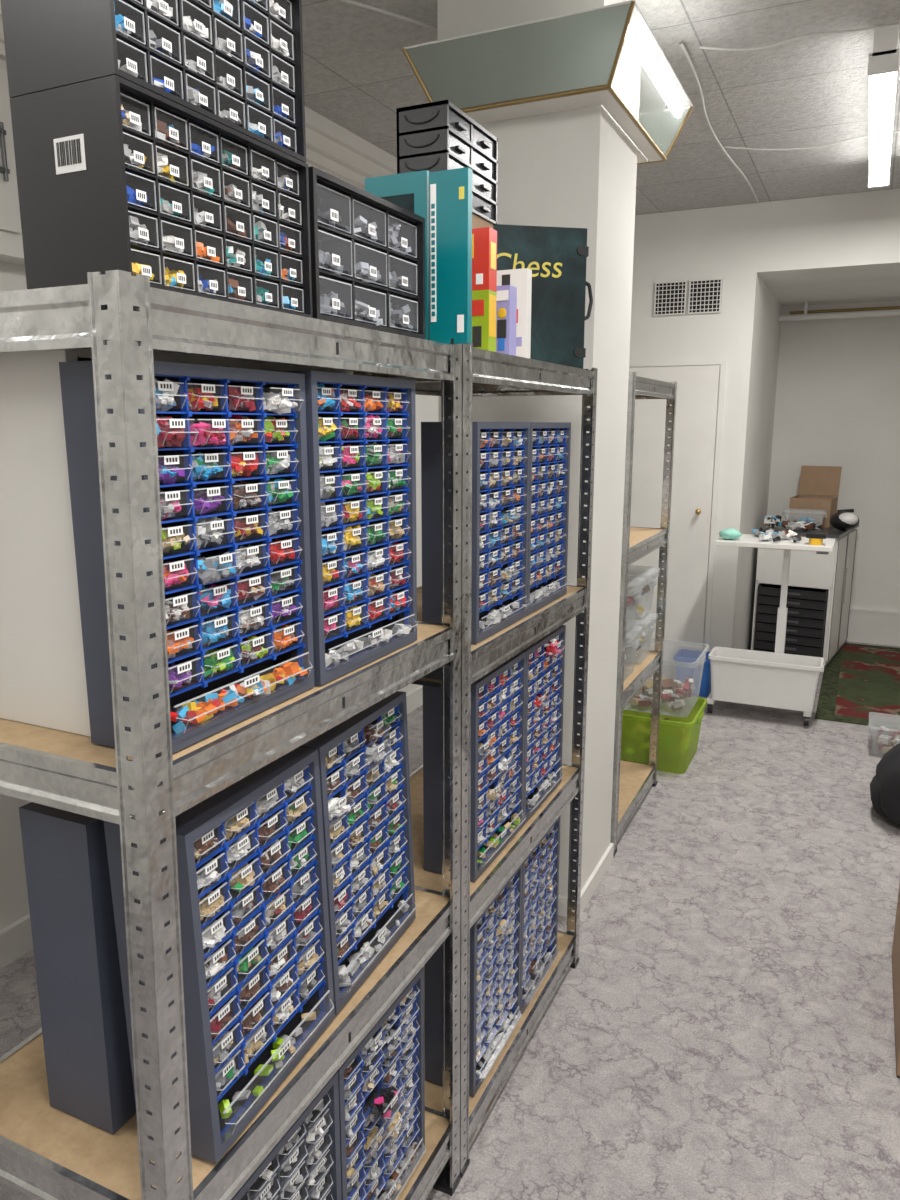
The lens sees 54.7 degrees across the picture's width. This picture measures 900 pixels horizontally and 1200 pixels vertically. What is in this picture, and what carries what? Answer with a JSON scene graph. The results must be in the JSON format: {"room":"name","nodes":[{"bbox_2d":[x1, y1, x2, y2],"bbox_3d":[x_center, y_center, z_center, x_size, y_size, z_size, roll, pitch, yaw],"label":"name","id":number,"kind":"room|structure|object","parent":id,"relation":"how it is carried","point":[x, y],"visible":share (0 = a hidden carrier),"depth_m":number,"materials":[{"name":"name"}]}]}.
{"room":"storage room","nodes":[
{"label":"storage room","id":0,"kind":"room"},
{"bbox_2d":[0,59,438,929],"bbox_3d":[-1.377,-0.315,2.575,0.100,2.900,7.700,5,13,25],"label":"wall","id":1,"kind":"structure","parent":0,"point":[14,903],"depth_m":2.72,"materials":[{"name":"paint"}]},
{"bbox_2d":[0,69,24,265],"bbox_3d":[-1.425,-1.146,2.064,0.100,0.510,1.090,5,13,25],"label":"window","id":2,"kind":"structure","parent":1,"relation":"in","point":[11,242],"depth_m":2.45,"materials":[{"name":"white laminate"}]},
{"bbox_2d":[0,0,396,189],"bbox_3d":[-1.242,-1.617,2.304,0.150,0.240,7.600,5,13,25],"label":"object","id":3,"kind":"structure","parent":1,"relation":"attached to","point":[331,148],"depth_m":3.79,"materials":[{"name":"white laminate"}]},
{"bbox_2d":[0,685,422,968],"bbox_3d":[-1.301,1.046,2.869,0.020,0.115,7.600,5,13,25],"label":"baseboard","id":4,"kind":"structure","parent":1,"relation":"attached to","point":[16,940],"depth_m":2.74,"materials":[{"name":"white laminate"}]},
{"bbox_2d":[0,641,899,1199],"bbox_3d":[0.816,1.163,2.831,4.100,0.100,9.500,5,13,25],"label":"floor","id":5,"kind":"structure","parent":0,"point":[722,1027],"depth_m":2.55,"materials":[{"name":"carpet"}]},
{"bbox_2d":[0,270,461,1199],"bbox_3d":[-0.366,0.468,1.473,0.456,1.800,0.869,5,13,25],"label":"metal shelving unit","id":6,"kind":"object","parent":5,"relation":"on","point":[47,1152],"visible":0.68,"depth_m":1.05,"materials":[{"name":"metal"}]},
{"bbox_2d":[19,802,135,1133],"bbox_3d":[-0.460,0.478,1.317,0.139,0.458,0.308,5,13,25],"label":"organizer","id":7,"kind":"object","parent":6,"relation":"on","point":[88,1062],"visible":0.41,"depth_m":1.17,"materials":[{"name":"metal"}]},
{"bbox_2d":[10,75,312,317],"bbox_3d":[-0.327,-0.456,1.053,0.150,0.197,0.333,5,13,25],"label":"drawer organizer","id":8,"kind":"object","parent":6,"relation":"on","point":[113,173],"visible":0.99,"depth_m":0.94,"materials":[{"name":"black plastic"}]},
{"bbox_2d":[1,0,305,162],"bbox_3d":[-0.327,-0.650,1.013,0.150,0.197,0.328,5,13,25],"label":"drawer organizer","id":9,"kind":"object","parent":8,"relation":"on","point":[236,64],"visible":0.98,"depth_m":0.96,"materials":[{"name":"black plastic"}]},
{"bbox_2d":[0,349,352,736],"bbox_3d":[-0.425,-0.129,1.369,0.266,0.478,0.626,5,13,25],"label":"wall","id":10,"kind":"structure","parent":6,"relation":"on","point":[43,675],"depth_m":1.07,"materials":[{"name":"paint"}]},
{"bbox_2d":[59,361,314,756],"bbox_3d":[-0.312,-0.068,1.130,0.132,0.450,0.312,5,13,25],"label":"drawer organizer","id":11,"kind":"object","parent":6,"relation":"on","point":[232,442],"visible":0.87,"depth_m":1.09,"materials":[{"name":"plastic"}]},
{"bbox_2d":[104,747,334,1163],"bbox_3d":[-0.307,0.483,1.263,0.160,0.466,0.312,5,12,22],"label":"drawer organizer","id":12,"kind":"object","parent":6,"relation":"on","point":[257,963],"visible":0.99,"depth_m":1.21,"materials":[{"name":"plastic"}]},
{"bbox_2d":[231,1072,341,1199],"bbox_3d":[-0.304,1.022,1.382,0.145,0.430,0.312,5,13,25],"label":"drawer organizer","id":13,"kind":"object","parent":6,"relation":"on","point":[305,1164],"visible":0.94,"depth_m":1.41,"materials":[{"name":"plastic"}]},
{"bbox_2d":[278,370,416,685],"bbox_3d":[-0.176,-0.128,1.412,0.145,0.455,0.312,5,13,25],"label":"drawer organizer","id":14,"kind":"object","parent":6,"relation":"on","point":[361,430],"visible":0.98,"depth_m":1.39,"materials":[{"name":"plastic"}]},
{"bbox_2d":[299,691,415,1014],"bbox_3d":[-0.186,0.425,1.551,0.160,0.466,0.312,5,12,22],"label":"drawer organizer","id":15,"kind":"object","parent":6,"relation":"on","point":[364,758],"visible":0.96,"depth_m":1.53,"materials":[{"name":"plastic"}]},
{"bbox_2d":[308,166,425,339],"bbox_3d":[-0.180,-0.517,1.357,0.150,0.197,0.330,5,13,25],"label":"drawer organizer","id":16,"kind":"object","parent":6,"relation":"on","point":[368,250],"visible":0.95,"depth_m":1.34,"materials":[{"name":"black plastic"}]},
{"bbox_2d":[337,967,424,1199],"bbox_3d":[-0.156,0.967,1.656,0.174,0.430,0.312,5,13,25],"label":"drawer organizer","id":17,"kind":"object","parent":6,"relation":"on","point":[381,1084],"visible":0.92,"depth_m":1.65,"materials":[{"name":"plastic"}]},
{"bbox_2d":[365,170,429,339],"bbox_3d":[-0.090,-0.614,1.585,0.125,0.294,0.033,5,13,25],"label":"game box","id":18,"kind":"object","parent":6,"relation":"on","point":[409,191],"visible":0.29,"depth_m":1.54,"materials":[{"name":"teal cardboard"}]},
{"bbox_2d":[429,167,471,343],"bbox_3d":[0.001,-0.601,1.533,0.075,0.288,0.019,5,13,25],"label":"game box","id":19,"kind":"object","parent":6,"relation":"on","point":[450,191],"visible":0.98,"depth_m":1.52,"materials":[{"name":"cardboard"}]},
{"bbox_2d":[410,342,597,1177],"bbox_3d":[0.010,0.311,2.254,0.456,1.800,0.892,5,13,25],"label":"metal shelving unit","id":20,"kind":"object","parent":5,"relation":"on","point":[484,372],"visible":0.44,"depth_m":2.10,"materials":[{"name":"metal"}]},
{"bbox_2d":[424,863,522,1097],"bbox_3d":[0.071,0.919,2.171,0.145,0.460,0.308,5,13,25],"label":"drawer organizer","id":21,"kind":"object","parent":20,"relation":"on","point":[495,937],"visible":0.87,"depth_m":2.12,"materials":[{"name":"plastic"}]},
{"bbox_2d":[423,651,525,881],"bbox_3d":[0.071,0.373,2.061,0.145,0.460,0.308,5,13,25],"label":"drawer organizer","id":22,"kind":"object","parent":20,"relation":"on","point":[498,698],"visible":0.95,"depth_m":1.99,"materials":[{"name":"plastic"}]},
{"bbox_2d":[421,422,530,643],"bbox_3d":[0.071,-0.165,1.952,0.145,0.460,0.308,5,13,25],"label":"drawer organizer","id":23,"kind":"object","parent":20,"relation":"on","point":[500,450],"visible":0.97,"depth_m":1.89,"materials":[{"name":"plastic"}]},
{"bbox_2d":[472,213,492,228],"bbox_3d":[-0.013,-0.717,2.011,0.130,0.326,0.270,5,13,25],"label":"carton","id":24,"kind":"object","parent":20,"relation":"on","point":[477,222],"visible":0.09,"depth_m":2.00,"materials":[{"name":"cardboard"}]},
{"bbox_2d":[396,100,497,224],"bbox_3d":[0.000,-0.970,1.960,0.124,0.190,0.279,5,13,25],"label":"drawer organizer","id":25,"kind":"object","parent":24,"relation":"on","point":[438,135],"visible":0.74,"depth_m":1.86,"materials":[{"name":"plastic"}]},
{"bbox_2d":[472,290,496,351],"bbox_3d":[0.051,-0.560,1.758,0.076,0.118,0.041,5,13,25],"label":"toy box","id":26,"kind":"object","parent":20,"relation":"on","point":[483,301],"visible":0.59,"depth_m":1.73,"materials":[{"name":"green cardboard"}]},
{"bbox_2d":[472,227,496,291],"bbox_3d":[0.054,-0.676,1.738,0.071,0.116,0.041,5,13,25],"label":"toy box","id":27,"kind":"object","parent":26,"relation":"on","point":[484,240],"visible":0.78,"depth_m":1.72,"materials":[{"name":"cardboard"}]},
{"bbox_2d":[496,285,516,355],"bbox_3d":[0.114,-0.587,1.834,0.040,0.140,0.042,5,13,25],"label":"box","id":28,"kind":"object","parent":20,"relation":"on","point":[506,297],"visible":0.94,"depth_m":1.82,"materials":[{"name":"purple cardboard"}]},
{"bbox_2d":[497,268,531,358],"bbox_3d":[0.136,-0.641,1.966,0.090,0.195,0.031,5,13,25],"label":"product box","id":29,"kind":"object","parent":20,"relation":"on","point":[521,279],"visible":0.45,"depth_m":1.94,"materials":[{"name":"cardboard"}]},
{"bbox_2d":[520,815,560,1017],"bbox_3d":[0.204,0.863,2.445,0.145,0.460,0.308,5,13,25],"label":"drawer organizer","id":30,"kind":"object","parent":20,"relation":"on","point":[540,874],"visible":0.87,"depth_m":2.44,"materials":[{"name":"plastic"}]},
{"bbox_2d":[493,224,592,368],"bbox_3d":[0.212,-0.788,2.283,0.347,0.357,0.059,-2,12,-11],"label":"case","id":31,"kind":"object","parent":20,"relation":"on","point":[556,257],"visible":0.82,"depth_m":2.26,"materials":[{"name":"black plastic"}]},
{"bbox_2d":[523,625,565,825],"bbox_3d":[0.210,0.319,2.333,0.159,0.460,0.308,5,13,25],"label":"drawer organizer","id":32,"kind":"object","parent":20,"relation":"on","point":[545,658],"visible":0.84,"depth_m":2.33,"materials":[{"name":"plastic"}]},
{"bbox_2d":[527,422,570,614],"bbox_3d":[0.204,-0.220,2.227,0.145,0.460,0.308,5,13,25],"label":"drawer organizer","id":33,"kind":"object","parent":20,"relation":"on","point":[550,442],"visible":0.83,"depth_m":2.23,"materials":[{"name":"plastic"}]},
{"bbox_2d":[610,372,676,855],"bbox_3d":[0.624,0.016,3.640,0.406,1.830,0.784,5,13,25],"label":"metal shelving unit","id":34,"kind":"object","parent":5,"relation":"on","point":[632,780],"visible":0.41,"depth_m":3.66,"materials":[{"name":"metal"}]},
{"bbox_2d":[625,630,645,657],"bbox_3d":[0.758,0.158,3.841,0.272,0.192,0.248,5,13,25],"label":"bricks","id":35,"kind":"object","parent":34,"relation":"on","point":[632,644],"visible":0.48,"depth_m":3.79,"materials":[{"name":"plastic"}]},
{"bbox_2d":[627,584,650,612],"bbox_3d":[0.758,-0.042,3.801,0.272,0.194,0.248,5,13,25],"label":"bricks","id":36,"kind":"object","parent":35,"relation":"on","point":[631,591],"visible":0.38,"depth_m":3.76,"materials":[{"name":"plastic"}]},
{"bbox_3d":[0.639,0.208,3.593,0.272,0.192,0.248,5,13,25],"label":"tub","id":37,"kind":"object","parent":34,"relation":"on","visible":0},
{"bbox_2d":[627,596,634,605],"bbox_3d":[0.639,0.007,3.552,0.272,0.192,0.248,5,13,25],"label":"bricks","id":38,"kind":"object","parent":37,"relation":"on","point":[630,600],"visible":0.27,"depth_m":3.56,"materials":[{"name":"plastic"}]},
{"bbox_2d":[621,696,706,773],"bbox_3d":[1.053,0.661,4.387,0.412,0.270,0.440,5,13,25],"label":"tub","id":39,"kind":"object","parent":5,"relation":"on","point":[679,732],"visible":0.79,"depth_m":4.23,"materials":[{"name":"plastic"}]},
{"bbox_2d":[631,676,695,710],"bbox_3d":[1.057,0.386,4.364,0.412,0.287,0.420,5,13,25],"label":"bricks","id":40,"kind":"object","parent":39,"relation":"on","point":[673,692],"visible":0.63,"depth_m":4.31,"materials":[{"name":"plastic"}]},
{"bbox_2d":[674,649,710,696],"bbox_3d":[1.539,0.459,5.466,0.252,0.240,0.220,5,13,25],"label":"tub","id":41,"kind":"object","parent":5,"relation":"on","point":[694,664],"visible":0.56,"depth_m":5.38,"materials":[{"name":"blue plastic"}]},
{"bbox_2d":[707,534,835,725],"bbox_3d":[1.842,0.150,5.021,0.610,0.999,0.474,5,13,25],"label":"table","id":42,"kind":"object","parent":5,"relation":"on","point":[746,540],"visible":0.54,"depth_m":4.90,"materials":[{"name":"white plastic"}]},
{"bbox_2d":[719,528,741,539],"bbox_3d":[1.591,-0.372,4.933,0.128,0.067,0.114,5,13,25],"label":"cloth bundle","id":43,"kind":"object","parent":42,"relation":"on","point":[732,534],"visible":1,"depth_m":4.90,"materials":[{"name":"teal fabric"}]},
{"bbox_2d":[708,647,823,711],"bbox_3d":[1.787,0.449,4.949,0.612,0.260,0.240,5,13,25],"label":"storage bin","id":44,"kind":"object","parent":42,"relation":"on","point":[752,677],"visible":1,"depth_m":4.88,"materials":[{"name":"plastic"}]},
{"bbox_2d":[752,528,801,541],"bbox_3d":[1.855,-0.369,4.933,0.240,0.057,0.339,3,12,13],"label":"clutter","id":45,"kind":"object","parent":42,"relation":"on","point":[763,534],"visible":1,"depth_m":4.89,"materials":[{"name":"plastic"}]},
{"bbox_2d":[806,532,826,544],"bbox_3d":[1.990,-0.332,4.728,0.100,0.060,0.070,5,13,25],"label":"tape measure","id":46,"kind":"object","parent":42,"relation":"on","point":[814,538],"visible":1,"depth_m":4.70,"materials":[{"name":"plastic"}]},
{"bbox_2d":[815,643,899,729],"bbox_3d":[3.227,0.566,5.514,1.590,0.010,1.970,5,13,25],"label":"oriental rug","id":47,"kind":"object","parent":5,"relation":"on","point":[860,685],"visible":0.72,"depth_m":5.54,"materials":[{"name":"green fabric"}]},
{"bbox_2d":[751,520,858,667],"bbox_3d":[2.590,-0.073,6.327,0.530,0.920,0.840,7,14,32],"label":"base cabinet","id":48,"kind":"object","parent":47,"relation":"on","point":[833,571],"visible":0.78,"depth_m":6.01,"materials":[{"name":"laminate"}]},
{"bbox_2d":[763,515,781,527],"bbox_3d":[2.278,-0.553,6.147,0.123,0.086,0.186,5,13,25],"label":"clutter","id":49,"kind":"object","parent":48,"relation":"on","point":[772,521],"visible":1,"depth_m":6.10,"materials":[{"name":"plastic"}]},
{"bbox_2d":[753,583,828,657],"bbox_3d":[2.512,0.121,6.271,0.450,0.516,0.642,7,14,32],"label":"drawers","id":50,"kind":"object","parent":48,"relation":"in","point":[807,607],"visible":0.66,"depth_m":6.01,"materials":[{"name":"plastic"}]},
{"bbox_2d":[782,520,823,530],"bbox_3d":[2.426,-0.507,5.985,0.273,0.074,0.134,4,12,19],"label":"clutter","id":51,"kind":"object","parent":48,"relation":"on","point":[788,525],"visible":1,"depth_m":5.96,"materials":[{"name":"plastic"}]},
{"bbox_2d":[798,517,814,522],"bbox_3d":[2.495,-0.567,6.130,0.292,0.135,0.140,5,13,25],"label":"bricks","id":52,"kind":"object","parent":48,"relation":"on","point":[805,519],"visible":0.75,"depth_m":6.11,"materials":[{"name":"plastic"}]},
{"bbox_2d":[788,466,841,527],"bbox_3d":[2.668,-0.762,6.357,0.280,0.417,0.322,7,14,32],"label":"open cardboard box","id":53,"kind":"object","parent":48,"relation":"on","point":[823,482],"visible":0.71,"depth_m":6.38,"materials":[{"name":"brown cardboard"}]},
{"bbox_2d":[830,509,859,529],"bbox_3d":[2.729,-0.555,6.016,0.190,0.147,0.245,5,13,25],"label":"vacuum","id":54,"kind":"object","parent":48,"relation":"on","point":[844,519],"visible":1,"depth_m":5.94,"materials":[{"name":"black plastic"}]},
{"bbox_2d":[870,743,899,825],"bbox_3d":[1.985,0.739,3.683,0.364,0.402,0.430,5,13,25],"label":"bean bag","id":55,"kind":"object","parent":5,"relation":"on","point":[885,785],"visible":1,"depth_m":3.61,"materials":[{"name":"fabric"}]},
{"bbox_2d":[876,726,899,753],"bbox_3d":[2.286,0.704,4.455,0.272,0.165,0.288,5,13,25],"label":"bricks","id":56,"kind":"object","parent":5,"relation":"on","point":[884,737],"visible":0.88,"depth_m":4.44,"materials":[{"name":"plastic"}]},
{"bbox_2d":[891,883,899,1077],"bbox_3d":[1.463,1.062,2.386,0.415,0.276,0.580,5,13,25],"label":"cardboard box","id":57,"kind":"object","parent":5,"relation":"on","point":[895,955],"visible":1,"depth_m":2.50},
{"bbox_2d":[437,0,637,896],"bbox_3d":[0.289,-0.398,2.985,0.515,2.900,0.440,5,13,25],"label":"column","id":58,"kind":"structure","parent":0,"point":[576,168],"depth_m":2.71,"materials":[{"name":"paint"}]},
{"bbox_2d":[402,0,692,164],"bbox_3d":[0.341,-1.536,2.719,0.671,0.170,0.831,5,13,25],"label":"uplight","id":59,"kind":"object","parent":58,"relation":"attached to","point":[609,56],"depth_m":2.42,"materials":[{"name":"white metal"}]},
{"bbox_2d":[558,843,613,916],"bbox_3d":[0.290,0.989,3.264,0.537,0.070,0.460,5,13,25],"label":"baseboard","id":60,"kind":"structure","parent":58,"relation":"attached to","point":[594,880],"depth_m":3.10,"materials":[{"name":"white laminate"}]},
{"bbox_2d":[301,0,899,214],"bbox_3d":[0.816,-1.778,2.238,4.100,0.100,9.500,5,13,25],"label":"ceiling","id":61,"kind":"structure","parent":0,"point":[809,91],"depth_m":3.26,"materials":[{"name":"tile"}]},
{"bbox_2d":[339,0,437,30],"bbox_3d":[-0.434,-1.796,2.735,0.828,0.041,0.685,5,13,25],"label":"cable","id":62,"kind":"object","parent":61,"relation":"attached to","point":[347,1],"depth_m":2.63,"materials":[{"name":"white plastic"}]},
{"bbox_2d":[679,42,758,202],"bbox_3d":[1.246,-2.043,3.924,0.055,0.036,2.351,5,13,25],"label":"cable","id":63,"kind":"object","parent":61,"relation":"attached to","point":[681,44],"depth_m":3.55,"materials":[{"name":"white plastic"}]},
{"bbox_2d":[699,23,899,50],"bbox_3d":[1.313,-1.802,2.733,1.022,0.026,0.098,5,13,25],"label":"cable","id":64,"kind":"object","parent":61,"relation":"attached to","point":[895,24],"depth_m":2.80,"materials":[{"name":"white plastic"}]},
{"bbox_2d":[725,130,899,150],"bbox_3d":[1.768,-2.011,3.770,1.102,0.026,0.120,5,13,25],"label":"cable","id":65,"kind":"object","parent":61,"relation":"attached to","point":[898,130],"depth_m":3.91,"materials":[{"name":"white plastic"}]},
{"bbox_2d":[867,26,899,187],"bbox_3d":[1.732,-1.913,3.490,0.090,0.130,1.550,5,13,25],"label":"fluorescent light","id":66,"kind":"object","parent":61,"relation":"attached to","point":[883,63],"visible":0.99,"depth_m":3.11,"materials":[{"name":"white plastic"}]},
{"bbox_2d":[629,203,781,651],"bbox_3d":[1.390,-1.095,6.443,1.730,2.900,1.800,5,13,25],"label":"wall","id":67,"kind":"structure","parent":0,"point":[714,242],"depth_m":5.32,"materials":[{"name":"paint"}]},
{"bbox_2d":[654,280,686,315],"bbox_3d":[1.340,-1.835,5.293,0.190,0.195,0.014,5,13,25],"label":"air vent","id":68,"kind":"object","parent":67,"relation":"in","point":[670,297],"visible":1,"depth_m":5.29,"materials":[{"name":"white metal"}]},
{"bbox_2d":[626,360,725,679],"bbox_3d":[1.241,-0.477,5.578,0.890,2.030,0.079,5,13,25],"label":"door","id":69,"kind":"structure","parent":67,"relation":"in","point":[698,387],"depth_m":5.48,"materials":[{"name":"white laminate"}]},
{"bbox_2d":[688,278,722,313],"bbox_3d":[1.526,-1.818,5.207,0.190,0.195,0.014,5,13,25],"label":"air vent","id":70,"kind":"object","parent":67,"relation":"in","point":[705,295],"visible":1,"depth_m":5.21,"materials":[{"name":"white metal"}]},
{"bbox_2d":[757,189,899,306],"bbox_3d":[3.170,-2.150,5.299,2.270,0.380,1.670,5,13,25],"label":"wall","id":71,"kind":"structure","parent":0,"point":[843,248],"depth_m":4.94,"materials":[{"name":"white paint"}]},
{"bbox_2d":[779,302,899,320],"bbox_3d":[3.486,-2.036,6.003,2.270,0.122,0.192,5,13,25],"label":"pipe","id":72,"kind":"object","parent":71,"relation":"attached to","point":[807,314],"visible":1,"depth_m":6.24,"materials":[{"name":"white plastic"}]},
{"bbox_2d":[766,300,899,611],"bbox_3d":[3.555,-1.075,6.345,2.270,2.900,0.130,5,13,25],"label":"wall alcove","id":73,"kind":"structure","parent":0,"point":[837,401],"depth_m":6.53,"materials":[{"name":"white paint"}]},
{"bbox_2d":[845,608,899,645],"bbox_3d":[3.522,0.232,6.538,2.270,0.260,0.025,5,13,25],"label":"baseboard","id":74,"kind":"structure","parent":73,"relation":"attached to","point":[865,625],"depth_m":6.66,"materials":[{"name":"white laminate"}]}
]}

